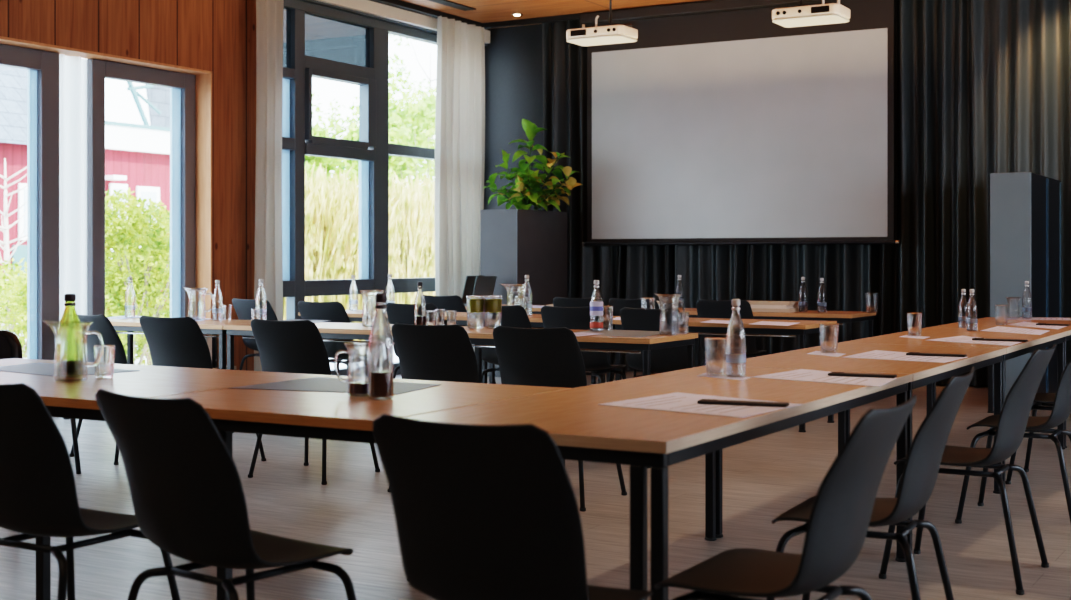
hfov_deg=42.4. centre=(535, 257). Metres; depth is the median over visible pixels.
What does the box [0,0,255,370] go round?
wall
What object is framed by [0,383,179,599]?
shell chair
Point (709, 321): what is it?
paper sheet
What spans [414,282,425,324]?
water bottle
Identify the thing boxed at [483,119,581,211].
potted plant
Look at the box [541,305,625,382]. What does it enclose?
shell chair
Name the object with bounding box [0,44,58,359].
door
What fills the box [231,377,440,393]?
place mat
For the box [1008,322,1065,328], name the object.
paper sheet
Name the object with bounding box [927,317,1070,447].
conference table
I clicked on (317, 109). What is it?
tree
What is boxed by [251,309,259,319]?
tumbler
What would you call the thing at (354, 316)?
conference table
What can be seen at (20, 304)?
bush
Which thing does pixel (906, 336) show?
coaster
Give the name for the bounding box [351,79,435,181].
tree
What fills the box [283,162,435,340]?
grass
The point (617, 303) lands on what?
shell chair
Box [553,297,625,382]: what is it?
shell chair
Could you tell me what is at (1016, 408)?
shell chair
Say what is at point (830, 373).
pen
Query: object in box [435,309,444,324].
tumbler
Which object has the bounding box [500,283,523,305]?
glass jug
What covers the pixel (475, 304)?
tumbler
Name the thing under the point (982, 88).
stage curtain
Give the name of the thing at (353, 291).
water bottle
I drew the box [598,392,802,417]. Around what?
paper sheet
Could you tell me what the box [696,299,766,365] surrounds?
shell chair
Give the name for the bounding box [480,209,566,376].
planter
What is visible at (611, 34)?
ceiling projector
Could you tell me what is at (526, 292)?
water bottle
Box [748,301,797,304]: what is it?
document folder
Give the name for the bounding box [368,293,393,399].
water bottle
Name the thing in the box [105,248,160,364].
bush
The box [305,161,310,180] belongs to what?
bush
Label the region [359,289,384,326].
glass jug
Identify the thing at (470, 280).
open laptop
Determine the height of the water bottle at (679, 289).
0.304 m
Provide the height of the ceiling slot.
0.011 m
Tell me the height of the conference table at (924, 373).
0.740 m
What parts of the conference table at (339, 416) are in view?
leg, frame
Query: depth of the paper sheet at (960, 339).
7.56 m
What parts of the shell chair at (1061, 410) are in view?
leg, leg, under frame, leg, leg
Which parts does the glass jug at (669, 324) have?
handle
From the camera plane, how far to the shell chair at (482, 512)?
2.85 m
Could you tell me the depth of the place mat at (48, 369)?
5.67 m
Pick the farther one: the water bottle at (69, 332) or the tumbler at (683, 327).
the tumbler at (683, 327)
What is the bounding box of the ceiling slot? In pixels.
[428,0,475,10]
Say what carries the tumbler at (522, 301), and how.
on the conference table at (535, 320)
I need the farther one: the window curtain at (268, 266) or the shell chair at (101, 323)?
the window curtain at (268, 266)
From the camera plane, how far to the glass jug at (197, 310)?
10.27 m
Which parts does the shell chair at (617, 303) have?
leg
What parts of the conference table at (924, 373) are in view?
leg, leg, leg, frame, leg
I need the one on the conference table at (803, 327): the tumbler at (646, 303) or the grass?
the tumbler at (646, 303)
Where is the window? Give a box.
[282,0,436,375]
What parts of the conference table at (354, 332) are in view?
leg, frame, rail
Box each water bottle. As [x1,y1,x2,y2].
[57,294,82,377]
[125,277,134,316]
[212,280,222,320]
[256,279,266,319]
[349,275,357,310]
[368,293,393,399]
[385,274,394,303]
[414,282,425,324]
[522,275,531,315]
[590,280,602,330]
[675,275,683,307]
[726,299,745,376]
[798,277,807,311]
[818,278,826,312]
[958,289,967,327]
[966,289,977,330]
[1022,281,1031,317]
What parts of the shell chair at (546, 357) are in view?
leg, leg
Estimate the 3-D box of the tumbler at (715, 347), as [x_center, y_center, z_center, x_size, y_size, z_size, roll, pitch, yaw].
[0.710,0.386,5.398,0.098,0.148,0.098,0,0,30]
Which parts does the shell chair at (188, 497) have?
leg, leg, under frame, leg, leg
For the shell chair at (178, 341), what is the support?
on the floor
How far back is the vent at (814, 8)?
10.33 m
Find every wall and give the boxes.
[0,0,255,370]
[484,24,987,386]
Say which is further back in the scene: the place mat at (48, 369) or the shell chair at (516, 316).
the shell chair at (516, 316)
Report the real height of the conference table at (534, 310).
0.740 m
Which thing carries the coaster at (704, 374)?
on the conference table at (582, 429)
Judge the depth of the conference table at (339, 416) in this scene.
4.28 m
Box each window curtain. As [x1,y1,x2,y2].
[254,0,283,370]
[434,16,484,351]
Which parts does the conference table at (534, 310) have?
leg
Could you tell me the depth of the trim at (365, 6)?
13.92 m
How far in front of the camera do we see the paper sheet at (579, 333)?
8.34 m
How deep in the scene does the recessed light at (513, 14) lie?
14.62 m
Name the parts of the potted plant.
stem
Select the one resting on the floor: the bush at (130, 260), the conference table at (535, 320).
the conference table at (535, 320)
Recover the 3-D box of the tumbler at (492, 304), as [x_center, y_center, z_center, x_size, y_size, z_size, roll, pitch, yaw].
[-0.277,0.353,9.004,0.115,0.213,0.141,0,0,30]
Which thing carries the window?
in the wall at (218, 37)
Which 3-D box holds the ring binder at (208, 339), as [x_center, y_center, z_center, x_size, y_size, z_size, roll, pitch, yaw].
[-2.769,0.749,11.312,0.273,0.300,0.055,0,0,30]
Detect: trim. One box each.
[0,36,211,318]
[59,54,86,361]
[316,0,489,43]
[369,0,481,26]
[482,0,708,28]
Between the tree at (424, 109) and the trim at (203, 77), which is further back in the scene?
the tree at (424, 109)
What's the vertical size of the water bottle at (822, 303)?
0.291 m
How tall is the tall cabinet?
1.882 m
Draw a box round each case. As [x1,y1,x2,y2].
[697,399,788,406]
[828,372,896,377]
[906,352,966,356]
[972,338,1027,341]
[1036,323,1069,325]
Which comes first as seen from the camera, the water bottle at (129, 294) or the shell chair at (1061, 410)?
the shell chair at (1061, 410)
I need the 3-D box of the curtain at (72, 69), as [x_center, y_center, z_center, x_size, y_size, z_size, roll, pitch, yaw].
[-3.598,-0.184,10.730,0.067,2.769,0.325,0,0,30]
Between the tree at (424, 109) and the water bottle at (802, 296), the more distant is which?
the tree at (424, 109)
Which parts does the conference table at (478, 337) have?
leg, rail, frame, leg, leg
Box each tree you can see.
[0,158,26,329]
[312,73,405,185]
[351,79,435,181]
[352,34,435,181]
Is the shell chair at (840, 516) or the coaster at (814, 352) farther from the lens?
the coaster at (814, 352)
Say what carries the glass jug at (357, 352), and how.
on the conference table at (339, 416)
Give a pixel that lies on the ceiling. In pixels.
(486, 11)
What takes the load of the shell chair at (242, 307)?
on the floor
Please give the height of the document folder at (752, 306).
0.028 m
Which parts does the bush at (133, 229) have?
stem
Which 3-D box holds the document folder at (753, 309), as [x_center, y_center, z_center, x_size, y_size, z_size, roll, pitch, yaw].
[1.955,0.445,11.910,0.600,0.030,0.300,0,0,29]
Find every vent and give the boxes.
[571,29,585,35]
[811,5,828,12]
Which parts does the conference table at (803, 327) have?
leg, frame, rail, leg, leg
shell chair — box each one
[0,330,80,473]
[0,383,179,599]
[69,314,127,464]
[95,389,355,599]
[139,315,265,460]
[232,298,277,369]
[248,319,379,484]
[298,301,350,375]
[373,414,652,599]
[386,302,437,378]
[387,323,479,491]
[424,295,495,383]
[482,305,531,378]
[493,326,626,511]
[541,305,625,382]
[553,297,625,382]
[609,298,659,379]
[620,307,686,377]
[654,395,916,599]
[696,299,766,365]
[766,367,974,599]
[879,344,1055,594]
[955,359,1070,523]
[1005,393,1055,483]
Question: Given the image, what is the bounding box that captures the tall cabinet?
[990,172,1061,405]
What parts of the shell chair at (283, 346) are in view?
leg, leg, leg, leg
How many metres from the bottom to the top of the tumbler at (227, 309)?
0.109 m
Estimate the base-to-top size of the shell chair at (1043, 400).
0.872 m
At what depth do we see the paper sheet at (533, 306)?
13.03 m
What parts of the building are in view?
door, pane, pane, pane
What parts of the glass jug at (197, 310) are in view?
handle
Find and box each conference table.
[0,358,335,599]
[63,317,251,418]
[151,376,570,599]
[223,322,467,432]
[298,310,486,382]
[404,365,912,599]
[445,314,619,383]
[464,327,697,467]
[465,304,595,383]
[598,308,699,383]
[613,318,836,431]
[703,310,875,365]
[715,343,1005,556]
[839,328,1067,483]
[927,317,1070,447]
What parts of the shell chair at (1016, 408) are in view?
leg, leg, under frame, leg, leg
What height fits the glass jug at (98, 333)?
0.229 m
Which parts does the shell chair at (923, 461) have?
leg, leg, under frame, leg, leg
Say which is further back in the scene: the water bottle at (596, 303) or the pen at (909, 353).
the water bottle at (596, 303)
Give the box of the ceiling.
[400,0,707,28]
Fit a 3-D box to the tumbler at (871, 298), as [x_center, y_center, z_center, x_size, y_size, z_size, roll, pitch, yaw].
[2.835,0.377,11.626,0.111,0.166,0.111,0,0,30]
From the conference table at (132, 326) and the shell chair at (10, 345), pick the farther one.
the conference table at (132, 326)
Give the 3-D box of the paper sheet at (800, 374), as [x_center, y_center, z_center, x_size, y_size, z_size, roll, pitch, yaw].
[1.164,0.458,5.307,0.631,0.002,0.464,0,0,44]
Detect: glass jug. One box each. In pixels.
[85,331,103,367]
[182,287,212,319]
[334,342,368,395]
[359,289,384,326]
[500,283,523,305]
[654,293,684,335]
[1006,297,1020,318]
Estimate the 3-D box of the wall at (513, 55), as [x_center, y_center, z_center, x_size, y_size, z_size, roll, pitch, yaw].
[4.778,-0.695,12.645,12.770,3.790,0.200,0,0,30]
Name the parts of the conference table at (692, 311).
leg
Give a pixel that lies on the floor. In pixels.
(764, 477)
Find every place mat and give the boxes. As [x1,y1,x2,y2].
[0,363,139,376]
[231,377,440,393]
[279,319,330,322]
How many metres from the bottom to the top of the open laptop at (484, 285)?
0.286 m
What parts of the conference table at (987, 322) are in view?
leg, leg, leg, frame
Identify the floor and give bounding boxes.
[0,370,1070,599]
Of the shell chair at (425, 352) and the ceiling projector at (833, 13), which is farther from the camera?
the ceiling projector at (833, 13)
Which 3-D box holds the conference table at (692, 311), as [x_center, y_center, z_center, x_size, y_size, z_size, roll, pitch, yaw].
[1.007,0.830,12.524,1.334,0.740,0.694,0,0,30]
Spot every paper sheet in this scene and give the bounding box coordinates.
[107,316,140,318]
[532,305,542,307]
[574,332,602,335]
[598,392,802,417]
[700,320,729,323]
[748,321,797,325]
[753,369,896,386]
[844,350,966,362]
[927,336,1020,345]
[981,326,1047,334]
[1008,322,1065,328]
[1009,317,1070,319]
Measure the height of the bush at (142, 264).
1.897 m
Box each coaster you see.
[698,373,751,379]
[808,351,843,356]
[900,335,927,338]
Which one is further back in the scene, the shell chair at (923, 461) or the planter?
the planter
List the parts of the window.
tinted pane, sash frame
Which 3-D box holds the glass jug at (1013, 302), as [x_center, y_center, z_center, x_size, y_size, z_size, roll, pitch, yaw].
[3.636,0.376,10.494,0.120,0.168,0.141,0,0,45]
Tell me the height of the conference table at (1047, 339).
0.740 m
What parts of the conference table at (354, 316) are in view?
frame, leg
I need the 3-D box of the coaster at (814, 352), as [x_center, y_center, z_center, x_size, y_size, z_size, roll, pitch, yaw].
[1.392,0.459,6.617,0.169,0.001,0.382,0,0,-25]
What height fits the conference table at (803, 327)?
0.740 m
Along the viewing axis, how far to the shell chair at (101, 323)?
8.09 m
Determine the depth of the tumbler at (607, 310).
8.74 m
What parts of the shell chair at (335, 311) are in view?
under frame, leg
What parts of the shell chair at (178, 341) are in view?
leg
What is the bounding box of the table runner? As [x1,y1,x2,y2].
[574,330,658,337]
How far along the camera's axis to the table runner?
8.37 m
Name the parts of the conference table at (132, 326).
leg, rail, frame, leg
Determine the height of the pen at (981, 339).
0.014 m
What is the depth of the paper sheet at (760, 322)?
9.64 m
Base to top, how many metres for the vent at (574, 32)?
0.047 m
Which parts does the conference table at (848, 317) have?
frame, leg, leg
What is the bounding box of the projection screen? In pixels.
[580,0,899,245]
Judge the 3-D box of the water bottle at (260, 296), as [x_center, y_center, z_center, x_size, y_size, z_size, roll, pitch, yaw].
[-1.988,0.306,9.997,0.079,0.308,0.079,0,0,-6]
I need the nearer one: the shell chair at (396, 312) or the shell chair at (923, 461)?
the shell chair at (923, 461)
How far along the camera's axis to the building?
33.87 m
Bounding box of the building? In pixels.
[0,66,169,312]
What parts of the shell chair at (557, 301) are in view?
leg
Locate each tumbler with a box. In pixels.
[94,345,114,378]
[223,305,231,319]
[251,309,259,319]
[426,311,435,324]
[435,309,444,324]
[446,311,456,324]
[466,296,483,328]
[484,296,501,328]
[514,297,527,312]
[603,306,612,329]
[641,298,654,308]
[678,312,688,333]
[704,337,725,375]
[819,323,838,352]
[865,293,878,312]
[907,313,921,335]
[995,305,1007,324]
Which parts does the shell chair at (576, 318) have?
leg, under frame, leg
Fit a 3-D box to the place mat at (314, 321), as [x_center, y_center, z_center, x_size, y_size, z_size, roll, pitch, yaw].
[-1.685,0.459,10.031,0.520,0.002,0.450,0,0,30]
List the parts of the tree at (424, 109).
stem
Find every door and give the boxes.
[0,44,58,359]
[87,59,195,317]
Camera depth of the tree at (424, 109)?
29.34 m
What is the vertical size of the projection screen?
2.451 m
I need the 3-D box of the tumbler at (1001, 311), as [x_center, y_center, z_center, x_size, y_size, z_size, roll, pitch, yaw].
[3.199,0.391,9.475,0.091,0.138,0.091,0,0,30]
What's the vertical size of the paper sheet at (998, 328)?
0.002 m
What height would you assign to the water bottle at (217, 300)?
0.298 m
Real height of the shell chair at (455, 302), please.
0.872 m
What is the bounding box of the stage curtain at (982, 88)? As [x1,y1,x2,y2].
[542,0,1070,385]
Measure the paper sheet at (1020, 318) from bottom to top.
0.002 m
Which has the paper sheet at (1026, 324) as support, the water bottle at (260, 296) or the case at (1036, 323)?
the case at (1036, 323)
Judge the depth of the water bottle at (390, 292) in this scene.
11.73 m
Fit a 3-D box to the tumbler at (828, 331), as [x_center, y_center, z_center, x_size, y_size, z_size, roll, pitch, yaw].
[1.421,0.390,6.682,0.093,0.141,0.093,0,0,30]
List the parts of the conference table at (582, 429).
leg, leg, leg, frame, leg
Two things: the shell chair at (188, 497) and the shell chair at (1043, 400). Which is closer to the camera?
the shell chair at (188, 497)
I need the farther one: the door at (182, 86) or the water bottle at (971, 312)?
the door at (182, 86)
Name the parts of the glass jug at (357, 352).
handle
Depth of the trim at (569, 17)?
14.90 m
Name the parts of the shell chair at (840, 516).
leg, under frame, leg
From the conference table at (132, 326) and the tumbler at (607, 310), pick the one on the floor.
the conference table at (132, 326)
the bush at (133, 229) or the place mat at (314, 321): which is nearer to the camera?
the place mat at (314, 321)
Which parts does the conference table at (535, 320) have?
leg, frame, leg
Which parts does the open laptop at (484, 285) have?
lid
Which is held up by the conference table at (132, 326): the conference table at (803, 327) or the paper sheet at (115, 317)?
the paper sheet at (115, 317)
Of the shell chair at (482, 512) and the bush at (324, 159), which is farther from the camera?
the bush at (324, 159)
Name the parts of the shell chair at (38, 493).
leg, under frame, leg, leg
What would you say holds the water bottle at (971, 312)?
on the conference table at (1047, 339)
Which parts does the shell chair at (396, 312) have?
leg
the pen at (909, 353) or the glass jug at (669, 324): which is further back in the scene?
the glass jug at (669, 324)
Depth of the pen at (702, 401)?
4.28 m
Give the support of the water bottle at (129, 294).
on the paper sheet at (115, 317)
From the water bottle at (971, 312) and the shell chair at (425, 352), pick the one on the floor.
the shell chair at (425, 352)
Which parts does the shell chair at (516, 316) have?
leg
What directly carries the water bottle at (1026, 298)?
on the paper sheet at (1020, 318)
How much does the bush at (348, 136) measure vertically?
4.329 m
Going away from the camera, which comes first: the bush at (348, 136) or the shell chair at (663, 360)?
the shell chair at (663, 360)
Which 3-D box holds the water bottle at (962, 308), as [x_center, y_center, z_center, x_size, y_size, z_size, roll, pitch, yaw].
[2.813,0.332,9.069,0.066,0.256,0.066,0,0,-22]
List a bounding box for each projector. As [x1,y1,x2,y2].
[566,0,637,45]
[772,0,849,27]
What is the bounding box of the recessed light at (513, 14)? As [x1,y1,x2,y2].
[511,13,522,15]
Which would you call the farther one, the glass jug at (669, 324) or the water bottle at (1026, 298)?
the water bottle at (1026, 298)
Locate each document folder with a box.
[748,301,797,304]
[751,305,797,308]
[751,308,798,312]
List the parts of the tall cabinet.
panel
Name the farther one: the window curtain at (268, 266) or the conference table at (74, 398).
the window curtain at (268, 266)
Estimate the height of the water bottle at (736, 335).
0.302 m
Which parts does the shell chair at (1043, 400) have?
leg, leg, under frame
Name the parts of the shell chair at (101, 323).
leg, leg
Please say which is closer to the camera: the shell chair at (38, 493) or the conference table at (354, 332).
the shell chair at (38, 493)
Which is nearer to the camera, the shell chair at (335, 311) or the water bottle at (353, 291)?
the shell chair at (335, 311)
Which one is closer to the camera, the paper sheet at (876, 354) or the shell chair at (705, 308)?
the paper sheet at (876, 354)
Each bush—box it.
[0,257,26,342]
[0,264,26,358]
[105,187,169,365]
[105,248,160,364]
[117,230,169,348]
[305,117,404,186]
[305,129,358,184]
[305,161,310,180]
[326,99,434,187]
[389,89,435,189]
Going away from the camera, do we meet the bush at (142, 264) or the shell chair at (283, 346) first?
the shell chair at (283, 346)
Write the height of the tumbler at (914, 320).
0.136 m
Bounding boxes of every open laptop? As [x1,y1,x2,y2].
[462,275,483,303]
[464,276,496,306]
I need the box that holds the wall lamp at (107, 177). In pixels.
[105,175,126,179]
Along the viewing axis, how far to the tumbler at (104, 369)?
5.25 m
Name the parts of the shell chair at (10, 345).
backrest, leg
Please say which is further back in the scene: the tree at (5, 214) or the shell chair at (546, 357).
the tree at (5, 214)
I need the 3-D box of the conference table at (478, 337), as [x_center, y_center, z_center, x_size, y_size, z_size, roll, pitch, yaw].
[0.127,0.830,8.553,1.607,0.740,0.694,0,0,30]
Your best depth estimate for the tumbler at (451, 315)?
9.04 m
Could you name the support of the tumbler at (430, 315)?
on the conference table at (354, 332)

